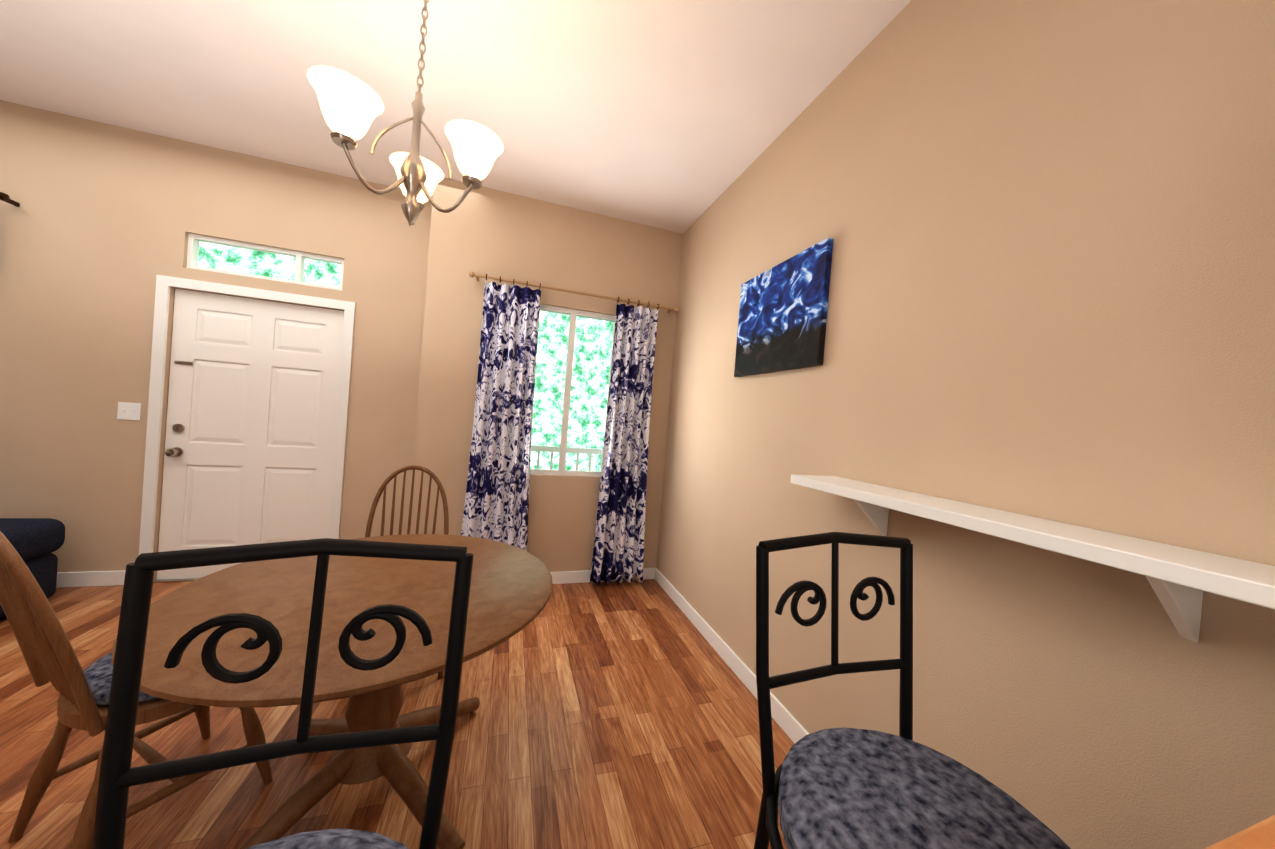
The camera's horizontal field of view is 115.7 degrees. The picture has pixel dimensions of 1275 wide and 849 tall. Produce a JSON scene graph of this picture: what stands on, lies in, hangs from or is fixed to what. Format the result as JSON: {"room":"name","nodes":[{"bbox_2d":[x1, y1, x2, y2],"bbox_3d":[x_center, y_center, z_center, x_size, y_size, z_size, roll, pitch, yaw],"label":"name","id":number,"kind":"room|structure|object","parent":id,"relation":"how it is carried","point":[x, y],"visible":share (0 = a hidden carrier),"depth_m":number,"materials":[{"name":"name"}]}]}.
{"room":"dining room","nodes":[
{"label":"dining room","id":0,"kind":"room"},
{"bbox_2d":[0,100,432,580],"bbox_3d":[-3.720,-0.461,2.721,4.160,3.100,0.120,4,1,-18],"label":"wall","id":1,"kind":"structure","parent":0,"point":[100,223],"depth_m":2.73,"materials":[{"name":"paint"}]},
{"bbox_2d":[0,192,19,206],"bbox_3d":[-4.676,-1.453,2.240,1.702,0.048,0.146,4,1,-18],"label":"curtain rod","id":2,"kind":"object","parent":1,"relation":"attached to","point":[4,197],"visible":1,"depth_m":2.46,"materials":[{"name":"brown metal"}]},
{"bbox_2d":[117,402,140,419],"bbox_3d":[-3.481,-0.091,2.741,0.118,0.118,0.012,4,1,-18],"label":"light switch","id":3,"kind":"object","parent":1,"relation":"attached to","point":[128,411],"visible":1,"depth_m":2.74,"materials":[{"name":"white plastic"}]},
{"bbox_2d":[139,275,355,582],"bbox_3d":[-2.848,0.081,2.993,1.170,2.150,0.158,4,1,-18],"label":"entry door","id":4,"kind":"structure","parent":1,"relation":"in","point":[257,419],"depth_m":2.97,"materials":[{"name":"white paint"}]},
{"bbox_2d":[186,233,343,290],"bbox_3d":[-2.740,-1.195,3.005,0.950,0.250,0.060,4,1,-18],"label":"transom","id":5,"kind":"object","parent":1,"relation":"in","point":[194,241],"visible":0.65,"depth_m":2.97,"materials":[{"name":"white"}]},
{"bbox_2d":[0,579,793,848],"bbox_3d":[-1.664,1.328,-0.770,6.600,0.060,8.400,4,1,-18],"label":"floor","id":6,"kind":"structure","parent":0,"point":[615,715],"depth_m":1.65,"materials":[{"name":"brown wood"}]},
{"bbox_2d":[0,518,64,617],"bbox_3d":[-4.478,0.595,1.765,2.230,0.900,0.900,4,1,-18],"label":"chaise","id":7,"kind":"object","parent":6,"relation":"on","point":[35,542],"visible":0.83,"depth_m":2.37,"materials":[{"name":"fabric"}]},
{"bbox_2d":[0,531,272,848],"bbox_3d":[-1.583,0.765,1.319,0.645,1.030,0.657,4,1,-18],"label":"chair","id":8,"kind":"object","parent":6,"relation":"on","point":[46,648],"visible":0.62,"depth_m":1.17,"materials":[{"name":"brown wood"}]},
{"bbox_2d":[93,538,473,848],"bbox_3d":[-0.426,0.776,0.358,0.550,1.210,0.550,4,1,-18],"label":"bar stool","id":9,"kind":"object","parent":6,"relation":"on","point":[119,776],"visible":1,"depth_m":0.54,"materials":[{"name":"black metal"}]},
{"bbox_2d":[112,534,552,848],"bbox_3d":[-0.948,0.947,1.458,1.200,0.752,1.200,4,1,-18],"label":"dining table","id":10,"kind":"object","parent":6,"relation":"on","point":[510,590],"visible":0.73,"depth_m":1.27,"materials":[{"name":"brown wood"}]},
{"bbox_2d":[365,465,448,678],"bbox_3d":[-1.277,0.779,2.218,0.505,1.030,0.598,4,1,-18],"label":"chair","id":11,"kind":"object","parent":6,"relation":"on","point":[382,488],"visible":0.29,"depth_m":2.41,"materials":[{"name":"brown wood"}]},
{"bbox_2d":[754,532,1070,848],"bbox_3d":[0.448,0.841,0.637,0.550,1.210,0.550,4,1,-18],"label":"bar stool","id":12,"kind":"object","parent":6,"relation":"on","point":[843,788],"visible":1,"depth_m":0.71,"materials":[{"name":"black metal"}]},
{"bbox_2d":[0,0,910,233],"bbox_3d":[-1.422,-1.842,-0.837,6.410,0.100,8.190,4,1,-18],"label":"ceiling","id":13,"kind":"structure","parent":0,"point":[679,116],"depth_m":2.08,"materials":[{"name":"paint"}]},
{"bbox_2d":[307,0,503,226],"bbox_3d":[-0.770,-1.237,1.472,0.563,1.060,0.546,4,1,-18],"label":"chandelier","id":14,"kind":"object","parent":13,"relation":"hanging from","point":[352,107],"visible":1,"depth_m":1.37,"materials":[{"name":"silver metal"}]},
{"bbox_2d":[410,178,682,571],"bbox_3d":[-0.694,-0.230,3.358,2.010,3.100,0.150,4,1,-18],"label":"wall","id":15,"kind":"structure","parent":0,"point":[492,232],"depth_m":3.20,"materials":[{"name":"paint"}]},
{"bbox_2d":[56,568,808,743],"bbox_3d":[-2.193,1.187,0.868,6.170,0.100,4.450,4,1,-18],"label":"baseboard","id":16,"kind":"structure","parent":15,"relation":"attached to","point":[791,726],"depth_m":2.68,"materials":[{"name":"white wood"}]},
{"bbox_2d":[530,304,615,476],"bbox_3d":[-0.591,-0.268,3.374,0.790,1.390,0.060,4,1,-18],"label":"dining window","id":17,"kind":"structure","parent":15,"relation":"in","point":[573,314],"depth_m":3.35,"materials":[{"name":"white"}]},
{"bbox_2d":[469,271,678,312],"bbox_3d":[-0.459,-1.058,3.260,1.692,0.048,0.116,4,1,-18],"label":"curtain rod","id":18,"kind":"object","parent":15,"relation":"attached to","point":[472,274],"visible":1,"depth_m":3.19,"materials":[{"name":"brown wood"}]},
{"bbox_2d":[461,274,540,550],"bbox_3d":[-1.037,0.073,3.081,0.522,2.388,0.100,4,1,-18],"label":"curtain","id":19,"kind":"object","parent":18,"relation":"hanging from","point":[496,506],"visible":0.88,"depth_m":3.07,"materials":[{"name":"blue fabric"}]},
{"bbox_2d":[590,297,658,584],"bbox_3d":[-0.083,0.145,3.386,0.469,2.388,0.100,4,1,-18],"label":"curtain","id":20,"kind":"object","parent":18,"relation":"hanging from","point":[618,550],"visible":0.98,"depth_m":3.38,"materials":[{"name":"blue fabric"}]},
{"bbox_2d":[656,0,1274,848],"bbox_3d":[1.486,-0.018,-0.005,0.120,3.100,7.890,4,1,-18],"label":"wall","id":21,"kind":"structure","parent":0,"point":[1048,226],"depth_m":1.11,"materials":[{"name":"paint"}]},
{"bbox_2d":[734,238,832,376],"bbox_3d":[0.750,-0.574,2.171,0.032,0.580,0.720,4,1,-18],"label":"picture","id":22,"kind":"object","parent":21,"relation":"attached to","point":[783,309],"visible":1,"depth_m":2.06},
{"bbox_2d":[790,475,1274,641],"bbox_3d":[0.912,0.326,1.122,0.233,0.184,1.180,4,1,-18],"label":"floating shelf","id":23,"kind":"object","parent":21,"relation":"attached to","point":[1180,579],"visible":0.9,"depth_m":0.81,"materials":[{"name":"white wood"}]},
{"bbox_3d":[0.196,0.893,0.029,2.182,1.080,0.154,4,1,-18],"label":"wall","id":24,"kind":"structure","parent":0,"visible":0},
{"bbox_2d":[1205,815,1274,848],"bbox_3d":[0.211,0.330,0.079,2.198,0.040,0.305,4,1,-18],"label":"ledge shelf","id":25,"kind":"object","parent":24,"relation":"on","point":[1260,835],"depth_m":0.32,"materials":[{"name":"brown wood"}]},
{"label":"outside","id":26,"kind":"structure","parent":0,"visible":0},
{"bbox_2d":[198,242,612,470],"bbox_3d":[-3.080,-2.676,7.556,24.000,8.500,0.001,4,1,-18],"label":"trees","id":27,"kind":"object","parent":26,"point":[544,381],"depth_m":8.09,"materials":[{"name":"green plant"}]},
{"bbox_3d":[-2.712,1.210,5.496,24.000,0.100,4.420,4,1,-18],"label":"ground","id":28,"kind":"structure","parent":26,"visible":0},
{"bbox_2d":[531,445,602,470],"bbox_3d":[-0.996,0.775,4.512,3.824,1.060,0.060,4,1,-18],"label":"railing","id":29,"kind":"object","parent":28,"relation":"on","point":[538,448],"depth_m":4.54,"materials":[{"name":"white"}]}
]}

